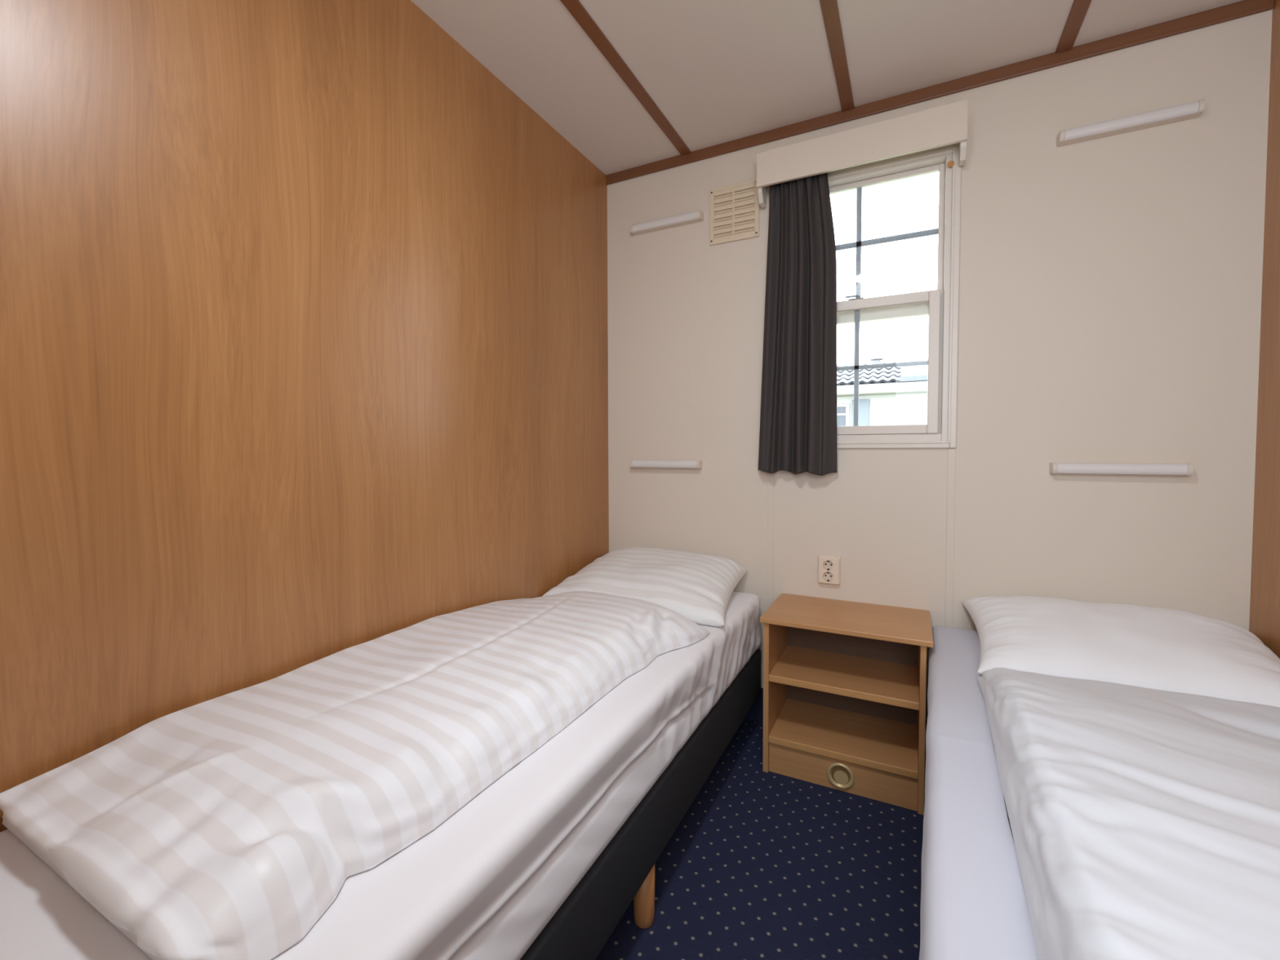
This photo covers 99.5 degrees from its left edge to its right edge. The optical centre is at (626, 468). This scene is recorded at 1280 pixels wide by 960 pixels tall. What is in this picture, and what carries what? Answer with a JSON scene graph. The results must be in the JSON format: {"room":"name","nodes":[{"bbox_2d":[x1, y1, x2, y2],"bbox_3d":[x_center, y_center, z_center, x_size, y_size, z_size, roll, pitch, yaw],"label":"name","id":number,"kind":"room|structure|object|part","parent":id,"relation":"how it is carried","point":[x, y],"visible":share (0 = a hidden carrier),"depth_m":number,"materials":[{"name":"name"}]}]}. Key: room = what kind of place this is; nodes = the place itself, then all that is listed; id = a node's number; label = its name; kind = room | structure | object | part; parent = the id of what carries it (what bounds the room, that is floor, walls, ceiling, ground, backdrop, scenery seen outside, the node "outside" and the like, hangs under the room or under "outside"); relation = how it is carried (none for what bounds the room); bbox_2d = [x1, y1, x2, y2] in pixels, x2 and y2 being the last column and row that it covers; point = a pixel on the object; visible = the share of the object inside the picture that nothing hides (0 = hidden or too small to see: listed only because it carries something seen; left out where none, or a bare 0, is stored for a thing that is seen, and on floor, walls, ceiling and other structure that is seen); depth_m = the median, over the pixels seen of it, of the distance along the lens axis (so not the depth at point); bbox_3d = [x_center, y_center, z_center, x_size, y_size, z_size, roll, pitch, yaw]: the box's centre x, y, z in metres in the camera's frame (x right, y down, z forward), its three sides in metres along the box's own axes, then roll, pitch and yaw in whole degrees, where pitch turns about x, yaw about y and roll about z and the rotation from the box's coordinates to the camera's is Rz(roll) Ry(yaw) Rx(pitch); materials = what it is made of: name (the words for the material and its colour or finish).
{"room":"bedroom","nodes":[
{"label":"bedroom","id":0,"kind":"room"},
{"bbox_2d":[0,0,608,831],"bbox_3d":[-0.747,-0.103,1.264,0.060,2.322,2.750,1,2,28],"label":"wall","id":1,"kind":"structure","parent":0,"point":[304,320],"depth_m":1.15,"materials":[{"name":"brown wood"}]},
{"bbox_2d":[595,718,925,959],"bbox_3d":[-0.008,1.126,0.414,2.271,0.080,3.850,1,2,28],"label":"floor","id":2,"kind":"structure","parent":0,"point":[760,865],"depth_m":1.39,"materials":[{"name":"blue carpet"}]},
{"bbox_2d":[0,591,761,959],"bbox_3d":[-0.242,0.783,1.403,0.717,0.535,2.010,1,2,28],"label":"bed","id":3,"kind":"object","parent":2,"relation":"on","point":[545,862],"visible":0.35,"depth_m":0.89,"materials":[{"name":"grey fabric"}]},
{"bbox_2d":[0,591,710,959],"bbox_3d":[-0.346,0.469,1.250,0.694,0.101,1.381,1,2,28],"label":"duvet","id":4,"kind":"object","parent":3,"relation":"on","point":[225,827],"visible":1,"depth_m":0.83,"materials":[{"name":"fabric"}]},
{"bbox_3d":[0.042,0.986,1.261,0.051,0.139,0.051,1,2,28],"label":"leg","id":5,"kind":"part","parent":3,"relation":"part of","materials":[{"name":"brown wood"}]},
{"bbox_2d":[542,546,747,626],"bbox_3d":[0.115,0.411,2.077,0.704,0.151,0.516,1,2,28],"label":"pillow","id":6,"kind":"object","parent":3,"relation":"on","point":[699,588],"visible":0.88,"depth_m":1.95,"materials":[{"name":"white fabric"}]},
{"bbox_2d":[760,593,933,815],"bbox_3d":[0.755,0.764,1.863,0.508,0.533,0.349,1,2,28],"label":"nightstand","id":7,"kind":"object","parent":2,"relation":"on","point":[844,682],"visible":1,"depth_m":1.82,"materials":[{"name":"brown wood"}]},
{"bbox_3d":[0.548,0.770,1.976,0.018,0.514,0.325,1,2,28],"label":"panel","id":8,"kind":"part","parent":7,"relation":"part of","materials":[{"name":"brown wood"}]},
{"bbox_2d":[768,698,918,771],"bbox_3d":[0.752,0.915,1.869,0.446,0.022,0.308,1,2,28],"label":"shelf","id":9,"kind":"object","parent":7,"relation":"attached to","point":[842,735],"depth_m":1.84,"materials":[{"name":"brown wood"}]},
{"bbox_2d":[769,644,919,702],"bbox_3d":[0.752,0.705,1.862,0.446,0.022,0.308,1,2,28],"label":"shelf","id":10,"kind":"object","parent":7,"relation":"attached to","point":[878,678],"depth_m":1.84,"materials":[{"name":"brown wood"}]},
{"bbox_3d":[0.827,0.768,2.006,0.446,0.514,0.012,1,2,28],"label":"panel","id":11,"kind":"part","parent":7,"relation":"part of","materials":[{"name":"brown wood"}]},
{"bbox_3d":[0.959,0.777,1.760,0.016,0.514,0.325,1,2,28],"label":"panel","id":12,"kind":"part","parent":7,"relation":"part of","materials":[{"name":"brown wood"}]},
{"bbox_2d":[919,626,1039,959],"bbox_3d":[0.887,0.817,0.812,0.785,0.501,2.010,1,2,30],"label":"bed","id":13,"kind":"object","parent":2,"relation":"on","point":[974,905],"visible":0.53,"depth_m":0.85,"materials":[{"name":"grey fabric"}]},
{"bbox_2d":[962,595,1279,706],"bbox_3d":[1.325,0.466,1.458,0.684,0.145,0.491,1,2,28],"label":"pillow","id":14,"kind":"object","parent":13,"relation":"on","point":[1163,649],"visible":0.85,"depth_m":1.37,"materials":[{"name":"white fabric"}]},
{"bbox_2d":[977,667,1279,959],"bbox_3d":[0.839,0.515,0.579,0.707,0.113,1.537,1,2,28],"label":"duvet","id":15,"kind":"object","parent":13,"relation":"on","point":[1144,823],"visible":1,"depth_m":0.74,"materials":[{"name":"white fabric"}]},
{"bbox_2d":[410,0,1243,175],"bbox_3d":[0.192,-1.279,0.727,2.271,0.060,2.950,1,2,28],"label":"ceiling","id":16,"kind":"structure","parent":0,"point":[718,72],"depth_m":1.66,"materials":[{"name":"beige paint"}]},
{"bbox_2d":[560,0,690,155],"bbox_3d":[-0.387,-1.254,1.026,0.041,0.007,2.736,1,2,28],"label":"trim","id":17,"kind":"structure","parent":16,"relation":"attached to","point":[575,7],"depth_m":1.73,"materials":[{"name":"brown wood"}]},
{"bbox_2d":[819,0,854,111],"bbox_3d":[0.164,-1.246,0.738,0.041,0.007,2.736,1,2,28],"label":"trim","id":18,"kind":"structure","parent":16,"relation":"attached to","point":[829,8],"depth_m":1.66,"materials":[{"name":"brown wood"}]},
{"bbox_2d":[1055,0,1091,53],"bbox_3d":[0.707,-1.238,0.453,0.041,0.007,2.736,1,2,28],"label":"trim","id":19,"kind":"structure","parent":16,"relation":"attached to","point":[1079,8],"depth_m":1.56,"materials":[{"name":"brown wood"}]},
{"bbox_2d":[607,8,1272,721],"bbox_3d":[0.856,-0.136,2.026,2.191,2.322,0.090,1,2,28],"label":"wall","id":20,"kind":"structure","parent":0,"point":[1110,287],"depth_m":1.73,"materials":[{"name":"beige paint"}]},
{"bbox_2d":[629,459,702,468],"bbox_3d":[0.166,-0.019,2.318,0.321,0.035,0.044,1,2,28],"label":"strip light","id":21,"kind":"object","parent":20,"relation":"attached to","point":[633,463],"visible":1,"depth_m":2.30,"materials":[{"name":"beige plastic"}]},
{"bbox_2d":[630,209,703,235],"bbox_3d":[0.167,-1.034,2.280,0.321,0.035,0.044,1,2,28],"label":"strip light","id":22,"kind":"object","parent":20,"relation":"attached to","point":[695,216],"visible":1,"depth_m":2.26,"materials":[{"name":"beige plastic"}]},
{"bbox_2d":[709,179,759,245],"bbox_3d":[0.430,-1.019,2.160,0.202,0.220,0.010,1,2,28],"label":"air vent","id":23,"kind":"object","parent":20,"relation":"in","point":[734,209],"visible":0.99,"depth_m":2.16,"materials":[{"name":"beige plastic"}]},
{"bbox_2d":[767,472,773,608],"bbox_3d":[0.571,0.402,2.143,0.023,0.956,0.003,1,2,28],"label":"trim","id":24,"kind":"structure","parent":20,"relation":"attached to","point":[771,476],"depth_m":2.14,"materials":[{"name":"beige"}]},
{"bbox_2d":[817,555,840,584],"bbox_3d":[0.760,0.381,2.031,0.080,0.107,0.024,1,2,28],"label":"wall socket","id":25,"kind":"object","parent":20,"relation":"attached to","point":[828,566],"visible":1,"depth_m":2.02,"materials":[{"name":"beige plastic"}]},
{"bbox_2d":[744,688,927,759],"bbox_3d":[0.838,0.956,2.022,2.069,0.140,0.007,1,2,28],"label":"baseboard","id":26,"kind":"structure","parent":20,"relation":"attached to","point":[755,713],"depth_m":2.18,"materials":[{"name":"blue carpet"}]},
{"bbox_2d":[756,98,968,207],"bbox_3d":[0.805,-1.086,1.910,0.669,0.170,0.100,1,2,28],"label":"pelmet","id":27,"kind":"object","parent":20,"relation":"attached to","point":[947,124],"visible":1,"depth_m":1.85,"materials":[{"name":"beige wood"}]},
{"bbox_2d":[758,172,837,475],"bbox_3d":[0.632,-0.552,2.011,0.290,1.156,0.052,1,2,28],"label":"curtain","id":28,"kind":"object","parent":27,"relation":"hanging from","point":[797,434],"visible":0.94,"depth_m":2.01,"materials":[{"name":"grey fabric"}]},
{"bbox_2d":[768,142,961,448],"bbox_3d":[0.851,-0.586,1.994,0.634,1.024,0.092,1,2,28],"label":"window","id":29,"kind":"structure","parent":20,"relation":"in","point":[941,305],"depth_m":1.88,"materials":[{"name":"beige plastic"}]},
{"bbox_3d":[0.859,-0.797,2.003,0.546,0.510,0.024,1,2,28],"label":"sash","id":30,"kind":"part","parent":29,"relation":"part of","materials":[{"name":"clear glass"}]},
{"bbox_3d":[0.846,-0.370,1.990,0.527,0.492,0.028,1,2,28],"label":"sash","id":31,"kind":"part","parent":29,"relation":"part of","materials":[{"name":"clear glass"}]},
{"bbox_3d":[0.854,-0.590,1.999,0.618,1.016,0.079,1,2,28],"label":"frame","id":32,"kind":"part","parent":29,"relation":"part of","materials":[{"name":"beige plastic"}]},
{"bbox_2d":[606,0,1274,185],"bbox_3d":[0.829,-1.274,1.940,2.069,0.040,0.012,1,2,28],"label":"trim","id":33,"kind":"structure","parent":20,"relation":"attached to","point":[1243,8],"depth_m":1.77,"materials":[{"name":"brown wood"}]},
{"bbox_2d":[944,448,955,627],"bbox_3d":[1.110,0.411,1.860,0.023,0.956,0.003,1,2,28],"label":"trim","id":34,"kind":"structure","parent":20,"relation":"attached to","point":[951,452],"depth_m":1.85,"materials":[{"name":"beige"}]},
{"bbox_2d":[1049,462,1193,475],"bbox_3d":[1.479,0.001,1.629,0.321,0.035,0.044,1,2,28],"label":"strip light","id":35,"kind":"object","parent":20,"relation":"attached to","point":[1187,469],"visible":1,"depth_m":1.61,"materials":[{"name":"beige plastic"}]},
{"bbox_2d":[1056,98,1204,146],"bbox_3d":[1.473,-1.014,1.595,0.321,0.035,0.044,1,2,28],"label":"strip light","id":36,"kind":"object","parent":20,"relation":"attached to","point":[1191,110],"visible":1,"depth_m":1.58,"materials":[{"name":"beige plastic"}]},
{"bbox_2d":[1248,0,1279,658],"bbox_3d":[1.140,-0.075,0.274,0.060,2.322,2.750,1,2,28],"label":"wall","id":37,"kind":"structure","parent":0,"point":[1264,602],"depth_m":1.45,"materials":[{"name":"brown wood"}]},
{"label":"outside","id":38,"kind":"structure","parent":0,"visible":0},
{"bbox_3d":[8.407,1.189,13.909,30.000,0.020,27.650,1,2,28],"label":"ground","id":39,"kind":"structure","parent":38,"visible":0},
{"bbox_2d":[836,356,928,435],"bbox_3d":[4.311,-0.209,9.719,8.000,3.100,3.780,1,2,28],"label":"neighboring building","id":40,"kind":"structure","parent":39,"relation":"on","point":[888,396],"depth_m":8.05,"materials":[{"name":"grey paint"}]},
{"bbox_3d":[3.176,-0.531,8.472,0.500,0.860,0.010,1,2,28],"label":"pane","id":41,"kind":"part","parent":40,"relation":"part of","materials":[{"name":"grey"}]},
{"bbox_2d":[852,399,869,426],"bbox_3d":[3.569,-0.545,8.253,0.240,1.000,0.038,1,2,28],"label":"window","id":42,"kind":"structure","parent":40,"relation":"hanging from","point":[864,404],"depth_m":8.21,"materials":[{"name":"grey glass"}]},
{"bbox_3d":[5.591,-1.432,7.323,3.340,0.255,0.750,1,2,28],"label":"roof panel","id":43,"kind":"part","parent":40,"relation":"part of","materials":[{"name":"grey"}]}
]}

